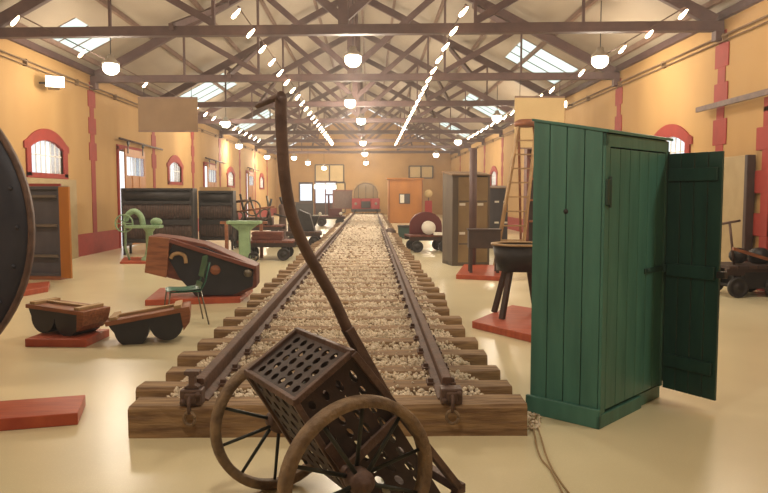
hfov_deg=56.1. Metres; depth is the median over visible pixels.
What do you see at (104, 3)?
purlin
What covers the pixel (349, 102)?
pendant lamp
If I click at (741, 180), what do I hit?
door
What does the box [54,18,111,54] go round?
window
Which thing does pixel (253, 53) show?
brace
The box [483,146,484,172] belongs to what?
trim
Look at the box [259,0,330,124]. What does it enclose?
purlin
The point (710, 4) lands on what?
trim
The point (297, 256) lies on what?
sleeper
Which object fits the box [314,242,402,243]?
sleeper
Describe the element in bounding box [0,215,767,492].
floor
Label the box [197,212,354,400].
rail
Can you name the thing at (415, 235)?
trolley
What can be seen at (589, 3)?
purlin
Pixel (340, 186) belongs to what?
door
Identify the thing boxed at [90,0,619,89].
roof truss
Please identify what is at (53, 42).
roof beam
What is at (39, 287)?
display platform
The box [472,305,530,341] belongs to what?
display platform
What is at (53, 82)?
floodlight
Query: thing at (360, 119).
pendant lamp
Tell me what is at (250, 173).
door
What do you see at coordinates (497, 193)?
locker
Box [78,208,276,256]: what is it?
baseboard
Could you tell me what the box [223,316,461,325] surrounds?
sleeper
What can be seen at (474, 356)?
sleeper
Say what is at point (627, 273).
locker
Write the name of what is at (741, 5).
trim
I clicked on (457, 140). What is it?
pendant lamp
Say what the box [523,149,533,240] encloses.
shelving
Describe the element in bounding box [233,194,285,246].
trolley
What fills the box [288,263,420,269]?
sleeper
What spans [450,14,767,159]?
trim
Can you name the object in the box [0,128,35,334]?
disc
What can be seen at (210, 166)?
door
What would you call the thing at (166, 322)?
foundry pattern
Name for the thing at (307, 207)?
chest
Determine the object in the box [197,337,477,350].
sleeper
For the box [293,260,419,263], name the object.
sleeper
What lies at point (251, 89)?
roof truss
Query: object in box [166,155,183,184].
window
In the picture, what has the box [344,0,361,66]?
pendant lamp
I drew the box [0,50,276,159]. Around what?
trim
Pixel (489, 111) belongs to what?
window
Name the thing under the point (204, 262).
chair
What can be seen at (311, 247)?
sleeper
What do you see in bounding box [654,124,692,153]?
window
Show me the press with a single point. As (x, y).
(155, 222)
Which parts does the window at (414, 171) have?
pane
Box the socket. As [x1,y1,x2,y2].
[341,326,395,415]
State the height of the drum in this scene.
0.400 m
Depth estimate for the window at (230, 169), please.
41.04 m
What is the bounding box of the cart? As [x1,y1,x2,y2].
[210,91,465,492]
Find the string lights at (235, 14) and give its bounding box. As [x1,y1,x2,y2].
[232,6,333,145]
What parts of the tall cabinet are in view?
shelf, panel, shelf, shelf, door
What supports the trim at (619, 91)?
attached to the wall at (672, 94)
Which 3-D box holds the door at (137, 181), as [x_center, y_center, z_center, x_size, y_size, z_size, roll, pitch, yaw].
[-8.385,-1.823,24.674,0.395,3.455,4.601,0,4,-1]
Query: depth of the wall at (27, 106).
20.81 m
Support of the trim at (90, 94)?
attached to the wall at (27, 106)
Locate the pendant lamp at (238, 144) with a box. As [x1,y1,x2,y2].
[235,125,242,148]
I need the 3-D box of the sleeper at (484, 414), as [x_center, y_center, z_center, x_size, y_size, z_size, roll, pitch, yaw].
[-0.383,1.196,5.107,2.753,0.225,0.282,0,4,-1]
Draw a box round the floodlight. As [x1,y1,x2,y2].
[39,75,63,89]
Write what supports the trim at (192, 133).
attached to the wall at (27, 106)
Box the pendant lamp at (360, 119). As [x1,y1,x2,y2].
[356,113,365,124]
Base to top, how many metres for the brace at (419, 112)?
2.053 m
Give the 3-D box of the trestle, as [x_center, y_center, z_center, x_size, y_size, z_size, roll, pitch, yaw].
[-3.722,-0.184,19.152,1.240,0.970,0.120,0,4,-1]
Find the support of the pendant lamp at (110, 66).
hanging from the ceiling
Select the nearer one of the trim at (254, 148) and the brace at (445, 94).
the brace at (445, 94)
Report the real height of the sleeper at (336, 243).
0.224 m
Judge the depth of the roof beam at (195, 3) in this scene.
24.70 m
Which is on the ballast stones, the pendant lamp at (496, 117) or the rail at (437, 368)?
the rail at (437, 368)
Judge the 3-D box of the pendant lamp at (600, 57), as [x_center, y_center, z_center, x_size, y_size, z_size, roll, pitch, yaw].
[4.932,-4.828,16.396,0.400,1.512,0.400,0,4,-1]
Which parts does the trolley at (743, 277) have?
handle, lever, frame, round tank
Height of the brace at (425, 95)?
2.053 m
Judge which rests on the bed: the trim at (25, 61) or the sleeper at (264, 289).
the sleeper at (264, 289)
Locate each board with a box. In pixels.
[138,81,197,131]
[333,190,352,212]
[514,95,564,148]
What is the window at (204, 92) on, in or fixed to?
attached to the ceiling
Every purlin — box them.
[95,0,290,137]
[430,0,597,142]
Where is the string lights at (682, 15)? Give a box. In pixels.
[468,6,687,138]
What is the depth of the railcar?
53.81 m
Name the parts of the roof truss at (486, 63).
post, post, king post, post, post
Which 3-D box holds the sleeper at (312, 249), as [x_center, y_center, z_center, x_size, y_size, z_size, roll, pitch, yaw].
[-0.682,0.177,19.362,2.795,0.225,0.239,0,4,-1]
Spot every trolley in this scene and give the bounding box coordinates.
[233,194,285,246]
[237,239,296,260]
[286,210,321,246]
[317,194,344,225]
[404,212,441,252]
[720,219,767,297]
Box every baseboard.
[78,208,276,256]
[507,217,756,289]
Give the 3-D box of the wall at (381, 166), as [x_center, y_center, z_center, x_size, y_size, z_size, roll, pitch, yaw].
[-1.709,-7.190,60.770,14.760,9.011,0.300,0,4,-1]
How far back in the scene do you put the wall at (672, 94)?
15.65 m
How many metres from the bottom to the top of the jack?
1.615 m
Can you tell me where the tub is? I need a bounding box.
[491,241,531,318]
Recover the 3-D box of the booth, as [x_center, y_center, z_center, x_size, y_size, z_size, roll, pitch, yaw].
[1.260,-2.800,43.765,2.200,2.680,1.780,0,4,-1]
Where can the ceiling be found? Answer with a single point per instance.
(55, 13)
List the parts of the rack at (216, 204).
frame, rail, slatted panel, slatted panel, rail, frame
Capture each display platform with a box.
[0,395,85,430]
[23,281,49,295]
[25,329,108,346]
[120,257,145,263]
[145,288,252,305]
[456,264,501,280]
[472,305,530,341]
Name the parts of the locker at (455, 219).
door, frame, door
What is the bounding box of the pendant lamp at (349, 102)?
[344,94,355,107]
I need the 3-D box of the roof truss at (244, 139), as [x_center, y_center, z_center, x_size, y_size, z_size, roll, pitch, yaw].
[-1.369,-8.212,43.156,14.740,4.264,0.220,0,4,2]
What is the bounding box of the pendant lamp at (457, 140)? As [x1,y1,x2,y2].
[454,136,461,144]
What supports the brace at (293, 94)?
attached to the roof truss at (251, 89)
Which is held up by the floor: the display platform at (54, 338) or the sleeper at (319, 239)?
the display platform at (54, 338)
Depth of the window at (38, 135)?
17.59 m
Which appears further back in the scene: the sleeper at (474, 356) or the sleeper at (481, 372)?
the sleeper at (474, 356)
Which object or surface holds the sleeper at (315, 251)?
on the bed
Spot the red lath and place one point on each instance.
(29, 184)
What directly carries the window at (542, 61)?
attached to the ceiling
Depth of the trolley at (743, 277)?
11.76 m
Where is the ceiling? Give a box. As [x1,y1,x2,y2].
[0,0,740,150]
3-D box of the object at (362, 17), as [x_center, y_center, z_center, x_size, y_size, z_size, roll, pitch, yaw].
[-0.841,-9.261,27.398,0.080,0.120,66.000,0,4,-1]
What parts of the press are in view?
arm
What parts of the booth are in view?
pane, pane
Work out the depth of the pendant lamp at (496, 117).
28.68 m
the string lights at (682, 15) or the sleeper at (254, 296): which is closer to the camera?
the sleeper at (254, 296)
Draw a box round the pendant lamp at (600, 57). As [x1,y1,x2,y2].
[591,1,608,67]
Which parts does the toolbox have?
lid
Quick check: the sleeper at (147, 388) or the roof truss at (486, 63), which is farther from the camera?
the roof truss at (486, 63)
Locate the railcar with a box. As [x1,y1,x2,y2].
[351,181,380,211]
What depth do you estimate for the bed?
7.69 m
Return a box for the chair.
[164,255,209,324]
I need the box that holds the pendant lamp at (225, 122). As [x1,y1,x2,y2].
[221,108,230,127]
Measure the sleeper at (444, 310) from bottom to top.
0.224 m
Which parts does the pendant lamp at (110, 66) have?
lamp shade, globe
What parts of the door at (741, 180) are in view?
sliding rail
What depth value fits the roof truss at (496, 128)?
37.32 m
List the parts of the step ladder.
round seat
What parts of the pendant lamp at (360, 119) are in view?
lamp shade, globe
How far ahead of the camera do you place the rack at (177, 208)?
20.00 m
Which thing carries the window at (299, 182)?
in the wall at (381, 166)
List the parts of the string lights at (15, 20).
bulb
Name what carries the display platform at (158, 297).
on the floor
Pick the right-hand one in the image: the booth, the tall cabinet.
the booth
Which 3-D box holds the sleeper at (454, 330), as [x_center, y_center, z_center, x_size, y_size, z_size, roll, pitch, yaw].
[-0.478,0.995,7.915,2.718,0.225,0.272,0,4,-2]
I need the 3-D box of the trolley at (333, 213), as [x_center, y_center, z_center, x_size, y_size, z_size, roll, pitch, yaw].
[-2.862,-1.962,38.785,1.500,1.720,1.140,0,4,-1]
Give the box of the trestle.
[220,221,267,257]
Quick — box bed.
[231,299,419,396]
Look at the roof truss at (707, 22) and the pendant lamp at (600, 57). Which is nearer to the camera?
the roof truss at (707, 22)
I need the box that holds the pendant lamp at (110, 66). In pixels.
[102,38,119,74]
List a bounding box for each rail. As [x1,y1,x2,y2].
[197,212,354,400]
[376,212,455,399]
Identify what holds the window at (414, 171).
in the wall at (381, 166)
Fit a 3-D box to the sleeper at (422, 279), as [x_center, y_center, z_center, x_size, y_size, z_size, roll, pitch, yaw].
[-0.559,0.660,12.600,2.771,0.224,0.238,0,4,-1]
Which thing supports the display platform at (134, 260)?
on the floor
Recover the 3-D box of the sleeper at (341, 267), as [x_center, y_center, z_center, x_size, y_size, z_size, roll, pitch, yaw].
[-0.621,0.519,14.569,2.687,0.225,0.242,0,4,-2]
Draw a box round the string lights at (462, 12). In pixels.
[395,4,467,144]
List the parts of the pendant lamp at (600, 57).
lamp shade, globe, cord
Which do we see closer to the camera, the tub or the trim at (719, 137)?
the tub
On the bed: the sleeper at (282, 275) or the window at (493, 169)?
the sleeper at (282, 275)
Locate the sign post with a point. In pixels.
(428, 193)
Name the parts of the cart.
perforated lid, plate, plate, handle, edge frame, plate, plate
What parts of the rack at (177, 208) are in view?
frame, rail, slatted panel, rail, slatted panel, frame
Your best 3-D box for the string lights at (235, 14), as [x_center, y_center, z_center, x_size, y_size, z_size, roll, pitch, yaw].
[-2.858,-5.172,28.313,0.165,0.226,31.988,0,4,-1]
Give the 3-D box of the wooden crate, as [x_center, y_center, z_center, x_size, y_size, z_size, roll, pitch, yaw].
[-3.013,-0.279,18.732,0.800,0.220,0.520,0,4,-1]
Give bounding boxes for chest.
[295,202,313,215]
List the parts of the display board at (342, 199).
picture panel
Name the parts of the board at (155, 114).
panel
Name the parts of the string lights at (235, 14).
bulb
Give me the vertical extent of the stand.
0.890 m
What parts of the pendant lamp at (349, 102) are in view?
lamp shade, globe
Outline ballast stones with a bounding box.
[167,213,540,429]
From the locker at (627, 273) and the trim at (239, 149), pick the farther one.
the trim at (239, 149)
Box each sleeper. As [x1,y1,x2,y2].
[128,394,526,437]
[135,379,511,399]
[166,365,499,380]
[177,349,486,366]
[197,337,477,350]
[214,325,464,337]
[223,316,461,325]
[234,306,448,316]
[247,299,446,306]
[250,293,444,299]
[261,287,438,292]
[264,282,434,286]
[272,277,431,281]
[277,273,427,277]
[279,269,423,273]
[286,266,419,269]
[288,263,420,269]
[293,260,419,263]
[296,255,413,257]
[296,257,413,260]
[299,253,411,254]
[310,245,404,246]
[311,243,403,244]
[311,247,406,248]
[312,249,410,252]
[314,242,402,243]
[315,251,409,252]
[319,239,401,240]
[321,238,401,238]
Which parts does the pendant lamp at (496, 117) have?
lamp shade, globe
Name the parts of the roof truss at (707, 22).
post, post, king post, post, post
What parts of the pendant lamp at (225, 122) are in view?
lamp shade, globe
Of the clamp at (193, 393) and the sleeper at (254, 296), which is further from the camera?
the sleeper at (254, 296)
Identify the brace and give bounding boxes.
[168,2,228,29]
[227,46,260,77]
[259,82,276,101]
[287,92,294,108]
[294,107,304,131]
[418,107,425,129]
[424,93,435,117]
[437,81,450,100]
[449,47,472,72]
[472,4,509,22]
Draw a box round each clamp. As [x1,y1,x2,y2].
[180,369,204,426]
[440,385,462,424]
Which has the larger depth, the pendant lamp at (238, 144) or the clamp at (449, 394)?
the pendant lamp at (238, 144)
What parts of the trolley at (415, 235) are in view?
frame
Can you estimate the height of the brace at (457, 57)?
2.053 m
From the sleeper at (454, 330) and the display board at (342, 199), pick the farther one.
the display board at (342, 199)
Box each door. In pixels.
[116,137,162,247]
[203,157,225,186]
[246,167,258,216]
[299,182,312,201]
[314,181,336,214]
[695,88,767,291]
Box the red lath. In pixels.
[29,184,60,185]
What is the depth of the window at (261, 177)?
52.68 m
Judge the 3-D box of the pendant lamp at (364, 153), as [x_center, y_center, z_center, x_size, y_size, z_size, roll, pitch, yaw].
[-1.284,-6.845,48.620,0.400,1.512,0.400,0,4,-1]
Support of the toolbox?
on the floor
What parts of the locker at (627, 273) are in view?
panel, panel, rail, frame, door, open door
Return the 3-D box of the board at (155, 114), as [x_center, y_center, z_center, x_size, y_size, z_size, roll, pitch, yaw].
[-5.991,-3.883,19.961,1.635,1.402,0.070,0,4,-1]
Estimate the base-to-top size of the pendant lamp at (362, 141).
1.512 m
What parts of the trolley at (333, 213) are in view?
frame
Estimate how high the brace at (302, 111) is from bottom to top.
2.053 m
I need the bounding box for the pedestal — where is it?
[226,221,261,260]
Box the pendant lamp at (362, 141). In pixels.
[360,138,365,145]
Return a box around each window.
[23,129,68,178]
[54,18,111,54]
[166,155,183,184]
[179,73,236,101]
[226,167,234,187]
[237,110,272,129]
[259,173,264,188]
[315,164,343,182]
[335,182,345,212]
[408,165,432,178]
[440,123,469,137]
[464,93,505,117]
[490,166,497,185]
[505,39,578,84]
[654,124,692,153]
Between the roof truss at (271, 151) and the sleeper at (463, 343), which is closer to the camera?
the sleeper at (463, 343)
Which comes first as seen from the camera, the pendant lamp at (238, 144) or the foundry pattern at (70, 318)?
the foundry pattern at (70, 318)
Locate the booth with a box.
[386,178,423,222]
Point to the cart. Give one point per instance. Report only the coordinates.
(307, 417)
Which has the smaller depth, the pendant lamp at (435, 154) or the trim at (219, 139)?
the trim at (219, 139)
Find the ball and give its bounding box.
[386,228,395,232]
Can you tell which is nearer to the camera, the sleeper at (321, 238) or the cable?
the cable
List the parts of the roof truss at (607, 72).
post, post, king post, post, post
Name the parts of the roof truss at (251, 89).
post, post, king post, post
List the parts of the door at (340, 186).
pane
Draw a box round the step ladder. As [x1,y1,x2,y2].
[493,119,533,265]
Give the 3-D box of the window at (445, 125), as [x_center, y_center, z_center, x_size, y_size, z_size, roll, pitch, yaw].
[4.598,-7.618,46.674,1.735,0.944,3.025,0,4,-1]
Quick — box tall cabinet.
[29,186,72,279]
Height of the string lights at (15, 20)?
0.226 m
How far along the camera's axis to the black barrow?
24.77 m
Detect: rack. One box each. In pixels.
[121,188,197,254]
[198,187,236,249]
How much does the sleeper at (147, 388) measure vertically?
0.225 m
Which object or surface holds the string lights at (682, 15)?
hanging from the roof truss at (486, 63)
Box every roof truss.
[0,0,723,41]
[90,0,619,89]
[160,0,557,107]
[198,36,514,123]
[219,55,502,137]
[239,73,484,145]
[255,91,470,151]
[267,100,459,155]
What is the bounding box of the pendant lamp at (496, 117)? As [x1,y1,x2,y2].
[492,85,501,121]
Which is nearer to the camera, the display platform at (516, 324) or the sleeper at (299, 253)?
the display platform at (516, 324)
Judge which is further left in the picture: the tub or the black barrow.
the black barrow
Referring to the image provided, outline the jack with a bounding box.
[273,197,287,238]
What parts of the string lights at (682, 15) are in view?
bulb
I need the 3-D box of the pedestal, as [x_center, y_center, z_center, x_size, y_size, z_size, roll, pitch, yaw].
[-3.474,-0.126,17.955,0.840,1.030,0.360,0,4,-1]
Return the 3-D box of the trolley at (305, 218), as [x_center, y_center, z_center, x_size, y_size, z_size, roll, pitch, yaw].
[-2.603,-0.603,23.477,1.100,1.192,0.960,0,4,-1]
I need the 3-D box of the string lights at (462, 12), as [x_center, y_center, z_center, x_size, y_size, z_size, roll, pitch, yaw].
[1.045,-5.162,28.179,0.165,0.226,31.968,0,4,-1]
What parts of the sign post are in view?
red panel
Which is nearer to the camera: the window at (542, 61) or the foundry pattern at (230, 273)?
the foundry pattern at (230, 273)
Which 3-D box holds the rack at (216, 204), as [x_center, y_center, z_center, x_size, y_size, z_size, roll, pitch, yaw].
[-5.119,-0.868,22.159,1.037,1.910,0.780,0,4,-4]
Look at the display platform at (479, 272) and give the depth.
14.53 m
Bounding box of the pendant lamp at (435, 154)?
[433,150,438,156]
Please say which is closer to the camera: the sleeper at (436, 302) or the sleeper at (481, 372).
the sleeper at (481, 372)
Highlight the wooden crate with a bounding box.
[251,231,283,240]
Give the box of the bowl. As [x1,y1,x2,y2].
[493,243,531,271]
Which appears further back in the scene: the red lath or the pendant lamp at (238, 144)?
the pendant lamp at (238, 144)
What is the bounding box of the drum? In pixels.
[421,221,435,234]
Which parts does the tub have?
leg, leg, leg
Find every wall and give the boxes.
[0,39,275,234]
[276,110,450,214]
[451,0,767,248]
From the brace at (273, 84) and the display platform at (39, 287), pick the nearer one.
the display platform at (39, 287)
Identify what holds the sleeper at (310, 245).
on the bed
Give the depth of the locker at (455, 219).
17.00 m
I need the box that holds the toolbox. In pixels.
[397,225,408,237]
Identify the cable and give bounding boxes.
[529,412,569,492]
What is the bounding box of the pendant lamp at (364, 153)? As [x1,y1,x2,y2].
[362,149,367,155]
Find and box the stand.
[466,228,501,272]
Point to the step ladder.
(521, 123)
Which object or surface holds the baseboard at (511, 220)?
attached to the wall at (672, 94)
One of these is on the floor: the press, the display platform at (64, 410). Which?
the display platform at (64, 410)
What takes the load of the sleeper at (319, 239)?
on the bed
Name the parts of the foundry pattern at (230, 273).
knob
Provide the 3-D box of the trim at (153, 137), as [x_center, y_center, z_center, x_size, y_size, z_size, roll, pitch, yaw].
[-8.406,-2.642,26.360,0.020,4.850,0.540,0,4,-1]
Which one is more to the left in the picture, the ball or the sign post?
the ball
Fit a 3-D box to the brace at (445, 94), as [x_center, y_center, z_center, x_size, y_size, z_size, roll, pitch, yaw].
[2.314,-6.344,28.771,0.090,2.053,5.861,0,4,-1]
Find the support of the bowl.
on the tub
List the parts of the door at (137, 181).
sliding rail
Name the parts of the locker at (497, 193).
door, door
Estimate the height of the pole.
2.720 m
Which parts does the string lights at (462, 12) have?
bulb, bulb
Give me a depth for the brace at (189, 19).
15.66 m
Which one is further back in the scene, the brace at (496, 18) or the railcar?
the railcar
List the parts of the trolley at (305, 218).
frame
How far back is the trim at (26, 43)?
18.84 m
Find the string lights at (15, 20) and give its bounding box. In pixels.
[10,13,259,141]
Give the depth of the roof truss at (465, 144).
48.94 m
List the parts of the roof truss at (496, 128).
post, king post, post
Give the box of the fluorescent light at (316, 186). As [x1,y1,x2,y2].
[314,184,336,188]
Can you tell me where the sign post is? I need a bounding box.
[425,190,431,212]
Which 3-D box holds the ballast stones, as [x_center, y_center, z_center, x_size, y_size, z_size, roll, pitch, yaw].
[-0.838,-0.702,31.122,3.077,0.333,52.237,0,4,-1]
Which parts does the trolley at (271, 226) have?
lever, lever, frame, lever, lever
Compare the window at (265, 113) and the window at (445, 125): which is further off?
the window at (445, 125)
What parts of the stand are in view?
leg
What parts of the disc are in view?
disc plate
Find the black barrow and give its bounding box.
[311,216,319,229]
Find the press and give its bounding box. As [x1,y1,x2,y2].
[114,208,162,260]
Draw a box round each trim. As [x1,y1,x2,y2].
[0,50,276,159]
[7,39,276,154]
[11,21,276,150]
[87,82,96,232]
[151,132,156,187]
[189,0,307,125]
[191,132,194,187]
[218,138,220,186]
[239,149,240,209]
[254,148,255,210]
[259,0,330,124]
[266,159,267,208]
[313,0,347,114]
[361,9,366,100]
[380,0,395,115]
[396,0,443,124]
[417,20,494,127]
[448,0,725,150]
[450,0,763,154]
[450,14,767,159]
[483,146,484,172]
[501,133,503,185]
[615,78,622,130]
[712,29,729,150]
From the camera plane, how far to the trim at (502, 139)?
37.18 m
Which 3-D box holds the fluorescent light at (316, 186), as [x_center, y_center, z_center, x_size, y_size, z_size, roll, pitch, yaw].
[-4.928,-5.022,60.336,1.900,0.450,0.350,0,4,-1]
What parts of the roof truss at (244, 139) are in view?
post, king post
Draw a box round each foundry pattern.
[25,297,109,335]
[105,300,190,344]
[145,233,259,295]
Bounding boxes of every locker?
[441,171,491,265]
[490,186,507,238]
[526,119,727,429]
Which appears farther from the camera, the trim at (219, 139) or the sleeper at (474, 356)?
the trim at (219, 139)
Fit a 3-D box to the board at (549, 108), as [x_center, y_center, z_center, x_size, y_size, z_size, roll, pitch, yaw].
[4.273,-3.627,19.779,1.374,1.887,0.070,0,4,-1]
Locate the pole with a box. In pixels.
[469,148,476,264]
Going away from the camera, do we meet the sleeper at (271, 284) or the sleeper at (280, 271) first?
the sleeper at (271, 284)
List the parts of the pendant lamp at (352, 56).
lamp shade, globe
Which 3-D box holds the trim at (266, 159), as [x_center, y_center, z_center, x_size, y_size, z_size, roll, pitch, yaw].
[-8.972,-4.718,55.381,0.020,4.850,0.540,0,4,-1]
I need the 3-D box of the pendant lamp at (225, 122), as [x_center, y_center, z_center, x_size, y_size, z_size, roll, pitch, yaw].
[-6.711,-5.796,30.540,0.400,1.512,0.400,0,4,-1]
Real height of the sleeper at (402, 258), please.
0.225 m
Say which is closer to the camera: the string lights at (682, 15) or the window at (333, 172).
the string lights at (682, 15)
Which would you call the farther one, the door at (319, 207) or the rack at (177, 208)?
the door at (319, 207)
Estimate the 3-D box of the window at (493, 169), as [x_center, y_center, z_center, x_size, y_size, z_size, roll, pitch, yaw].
[6.098,-3.863,39.852,0.110,1.200,2.440,0,4,-1]

